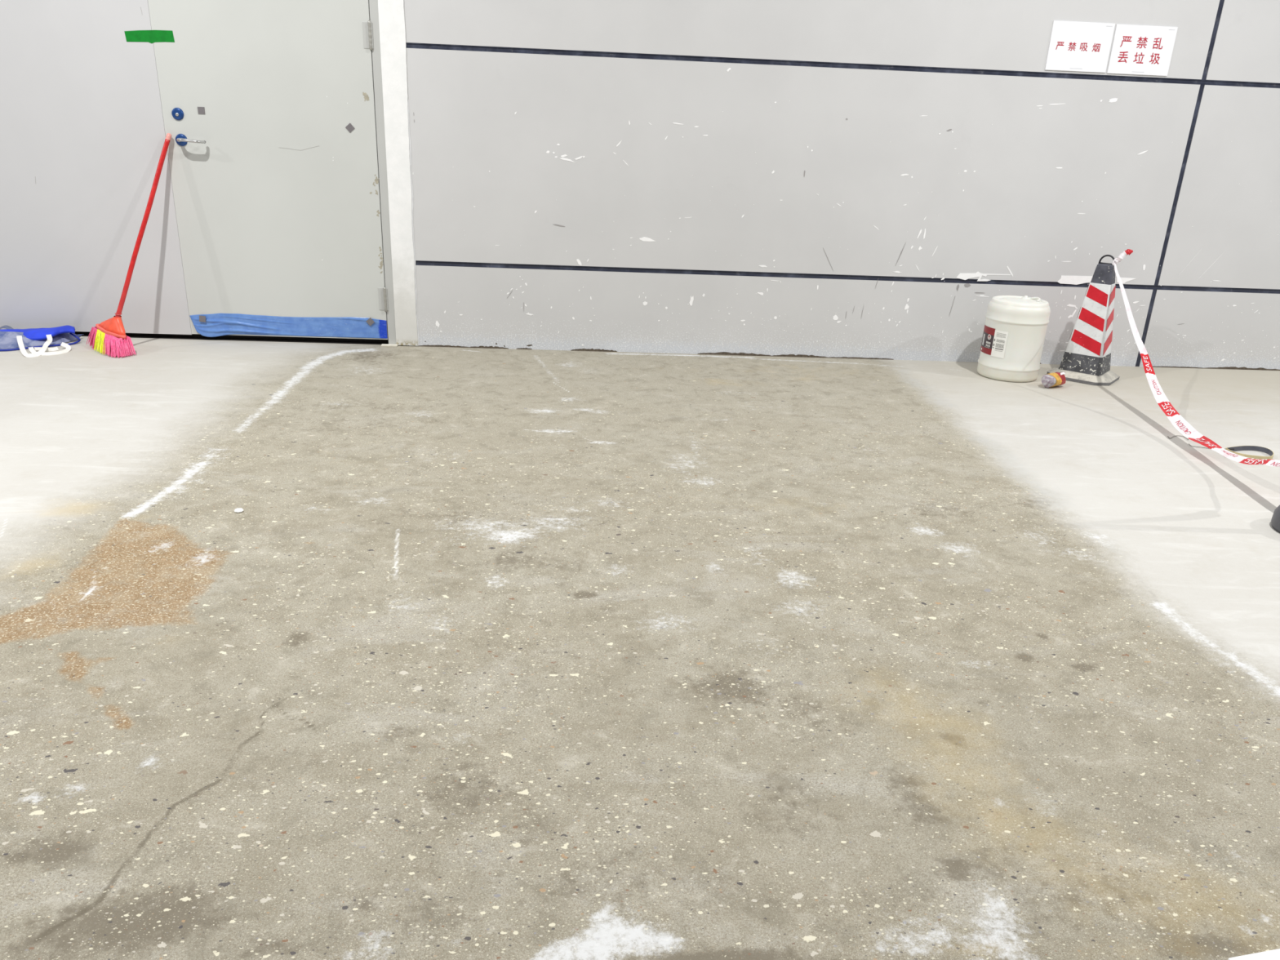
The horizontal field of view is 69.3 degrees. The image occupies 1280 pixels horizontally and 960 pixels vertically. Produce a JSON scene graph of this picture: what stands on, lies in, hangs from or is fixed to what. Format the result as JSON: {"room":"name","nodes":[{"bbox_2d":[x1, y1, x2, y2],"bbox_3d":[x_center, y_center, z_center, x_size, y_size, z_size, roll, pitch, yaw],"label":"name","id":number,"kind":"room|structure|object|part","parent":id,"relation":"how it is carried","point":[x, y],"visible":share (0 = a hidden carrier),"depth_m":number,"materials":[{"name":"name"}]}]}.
{"room":"indoor construction site","nodes":[
{"label":"indoor construction site","id":0,"kind":"room"},
{"bbox_2d":[0,336,1279,959],"bbox_3d":[0.920,0.740,1.171,16.000,0.001,8.120,1,21,-3],"label":"floor","id":1,"kind":"structure","parent":0,"point":[486,654],"depth_m":2.00,"materials":[{"name":"concrete"}]},
{"bbox_2d":[0,325,83,357],"bbox_3d":[-2.975,-0.674,4.407,0.573,0.082,0.432,1,21,-3],"label":"mesh bag","id":2,"kind":"object","parent":1,"relation":"on","point":[11,339],"visible":1,"depth_m":4.44,"materials":[{"name":"blue fabric"}]},
{"bbox_2d":[86,133,171,357],"bbox_3d":[-2.380,-1.084,4.272,0.492,0.980,0.340,-6,22,-21],"label":"broom","id":3,"kind":"object","parent":1,"relation":"on","point":[109,337],"visible":1,"depth_m":4.34,"materials":[{"name":"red plastic"}]},
{"bbox_3d":[-2.338,-1.175,4.349,0.023,0.850,0.376,20,27,39],"label":"handle","id":4,"kind":"part","parent":3,"relation":"part of","materials":[{"name":"red plastic"}]},
{"bbox_2d":[234,507,243,512],"bbox_3d":[-1.157,0.087,2.670,0.025,0.009,0.026,1,21,-3],"label":"pebble","id":5,"kind":"object","parent":1,"relation":"on","point":[238,509],"visible":1,"depth_m":2.66,"materials":[{"name":"white stone"}]},
{"bbox_2d":[381,343,397,346],"bbox_3d":[-1.278,-0.687,4.723,0.080,0.009,0.026,1,21,-3],"label":"trim","id":6,"kind":"structure","parent":1,"relation":"on","point":[382,344],"depth_m":4.71,"materials":[{"name":"white"}]},
{"bbox_2d":[977,295,1050,382],"bbox_3d":[1.847,-0.707,4.576,0.294,0.390,0.294,1,21,-3],"label":"drum","id":7,"kind":"object","parent":1,"relation":"on","point":[1015,330],"visible":1,"depth_m":4.48,"materials":[{"name":"white plastic"}]},
{"bbox_2d":[1040,371,1066,387],"bbox_3d":[1.983,-0.480,4.444,0.132,0.068,0.073,-11,24,-32],"label":"drink bottle","id":8,"kind":"object","parent":1,"relation":"on","point":[1051,380],"visible":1,"depth_m":4.42,"materials":[{"name":"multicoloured plastic"}]},
{"bbox_2d":[1047,254,1119,385],"bbox_3d":[2.252,-0.805,4.579,0.300,0.606,0.300,18,26,36],"label":"traffic cone","id":9,"kind":"object","parent":1,"relation":"on","point":[1086,357],"visible":0.94,"depth_m":4.54,"materials":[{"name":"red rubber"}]},
{"bbox_3d":[2.241,-0.540,4.678,0.300,0.040,0.300,18,26,36],"label":"plate","id":10,"kind":"part","parent":9,"relation":"part of","materials":[{"name":"rubber"}]},
{"bbox_2d":[1225,445,1274,459],"bbox_3d":[2.345,-0.103,3.549,0.175,0.019,0.133,1,21,-3],"label":"hoop","id":11,"kind":"object","parent":1,"relation":"on","point":[1257,448],"visible":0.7,"depth_m":3.58},
{"bbox_2d":[1227,948,1279,959],"bbox_3d":[1.066,0.723,1.216,0.420,0.012,0.300,-2,21,-13],"label":"board","id":12,"kind":"object","parent":1,"relation":"on","point":[1274,954],"visible":1,"depth_m":1.31,"materials":[{"name":"white"}]},
{"bbox_2d":[1271,505,1279,533],"bbox_3d":[2.078,-0.151,2.716,0.232,0.675,0.232,1,21,-3],"label":"barrier post","id":13,"kind":"object","parent":1,"relation":"on","point":[1275,521],"visible":1,"depth_m":2.85,"materials":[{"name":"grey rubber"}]},
{"bbox_2d":[1111,248,1279,466],"bbox_3d":[2.180,-0.496,3.625,0.079,0.592,1.965,5,21,6],"label":"barrier tape","id":14,"kind":"object","parent":13,"relation":"attached to","point":[1176,420],"visible":1,"depth_m":3.81,"materials":[{"name":"plastic"}]},
{"bbox_2d":[403,0,1279,370],"bbox_3d":[0.302,-2.163,4.288,14.000,3.200,0.051,1,21,-3],"label":"wall","id":15,"kind":"structure","parent":0,"point":[524,158],"depth_m":4.55,"materials":[{"name":"white paint"}]},
{"bbox_2d":[0,0,192,334],"bbox_3d":[-2.716,-1.721,4.304,0.985,2.074,0.046,1,21,-3],"label":"door","id":16,"kind":"structure","parent":15,"relation":"in","point":[81,111],"depth_m":4.38,"materials":[{"name":"grey paint"}]},
{"bbox_2d":[0,328,388,344],"bbox_3d":[-2.229,-1.704,4.344,1.968,2.104,0.038,1,21,-3],"label":"trim","id":17,"kind":"structure","parent":15,"relation":"attached to","point":[194,336],"depth_m":4.73,"materials":[{"name":"black"}]},
{"bbox_2d":[35,0,388,339],"bbox_3d":[-2.044,-1.696,4.306,1.620,2.070,0.122,1,21,-3],"label":"door","id":18,"kind":"structure","parent":15,"relation":"in","point":[277,207],"depth_m":4.39,"materials":[{"name":"grey paint"}]},
{"bbox_2d":[124,30,174,43],"bbox_3d":[-2.222,-2.010,4.195,0.217,0.057,0.001,1,21,-3],"label":"tape","id":19,"kind":"object","parent":18,"relation":"attached to","point":[150,36],"visible":1,"depth_m":4.19,"materials":[{"name":"green plastic"}]},
{"bbox_3d":[-2.097,-1.582,4.318,0.131,0.020,0.069,1,21,-3],"label":"lever handle","id":20,"kind":"part","parent":18,"relation":"part of","materials":[{"name":"metal"}]},
{"bbox_2d":[197,106,204,114],"bbox_3d":[-2.043,-1.721,4.312,0.031,0.031,0.002,1,21,-3],"label":"sticker square","id":21,"kind":"object","parent":18,"relation":"attached to","point":[201,110],"visible":1,"depth_m":4.31,"materials":[{"name":"grey paper"}]},
{"bbox_2d":[189,313,387,338],"bbox_3d":[-1.772,-0.770,4.677,0.974,0.123,0.010,1,21,-3],"label":"tape","id":22,"kind":"object","parent":18,"relation":"attached to","point":[215,325],"visible":1,"depth_m":4.68,"materials":[{"name":"blue plastic"}]},
{"bbox_2d":[199,315,205,322],"bbox_3d":[-2.191,-0.807,4.637,0.034,0.034,0.002,1,21,-3],"label":"sticker square","id":23,"kind":"object","parent":22,"relation":"attached to","point":[202,318],"visible":1,"depth_m":4.64,"materials":[{"name":"grey paper"}]},
{"bbox_2d":[365,317,374,325],"bbox_3d":[-1.365,-0.801,4.685,0.044,0.044,0.002,1,21,-3],"label":"sticker square","id":24,"kind":"object","parent":22,"relation":"attached to","point":[370,321],"visible":1,"depth_m":4.68,"materials":[{"name":"grey paper"}]},
{"bbox_2d":[345,123,354,132],"bbox_3d":[-1.368,-1.661,4.367,0.044,0.044,0.002,1,21,-3],"label":"sticker square","id":25,"kind":"object","parent":18,"relation":"attached to","point":[349,127],"visible":1,"depth_m":4.37,"materials":[{"name":"grey paper"}]},
{"bbox_2d":[368,0,395,344],"bbox_3d":[-2.226,-1.725,4.328,2.045,2.155,0.054,1,21,-3],"label":"trim","id":26,"kind":"structure","parent":15,"relation":"attached to","point":[373,4],"depth_m":4.43,"materials":[{"name":"paint"}]},
{"bbox_2d":[377,0,417,346],"bbox_3d":[-1.144,-1.700,4.376,0.122,2.150,0.030,1,21,-3],"label":"trim","id":27,"kind":"structure","parent":15,"relation":"attached to","point":[391,12],"depth_m":4.43,"materials":[{"name":"white paint"}]},
{"bbox_2d":[407,98,419,345],"bbox_3d":[-1.115,-1.697,4.372,0.060,2.150,0.010,1,21,-3],"label":"trim","id":28,"kind":"structure","parent":15,"relation":"attached to","point":[410,145],"depth_m":4.51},
{"bbox_2d":[405,42,1279,88],"bbox_3d":[3.090,-1.916,4.499,8.400,0.023,0.010,1,21,-3],"label":"trim","id":29,"kind":"structure","parent":15,"relation":"attached to","point":[409,45],"depth_m":4.37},
{"bbox_2d":[415,260,1279,293],"bbox_3d":[3.052,-0.996,4.844,8.400,0.023,0.010,1,21,-3],"label":"trim","id":30,"kind":"structure","parent":15,"relation":"attached to","point":[417,262],"depth_m":4.72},
{"bbox_2d":[1044,20,1115,72],"bbox_3d":[2.084,-2.053,4.388,0.297,0.212,0.006,1,21,-3],"label":"notice sign","id":31,"kind":"object","parent":15,"relation":"attached to","point":[1073,46],"visible":1,"depth_m":4.38,"materials":[{"name":"white paper"}]},
{"bbox_2d":[1106,24,1177,75],"bbox_3d":[2.390,-2.045,4.406,0.297,0.212,0.006,1,21,-3],"label":"notice sign","id":32,"kind":"object","parent":15,"relation":"attached to","point":[1140,50],"visible":1,"depth_m":4.40,"materials":[{"name":"white paper"}]},
{"bbox_2d":[1135,0,1224,366],"bbox_3d":[2.728,-2.108,4.410,0.022,3.200,0.009,1,21,-3],"label":"trim","id":33,"kind":"structure","parent":15,"relation":"attached to","point":[1221,2],"depth_m":4.62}
]}

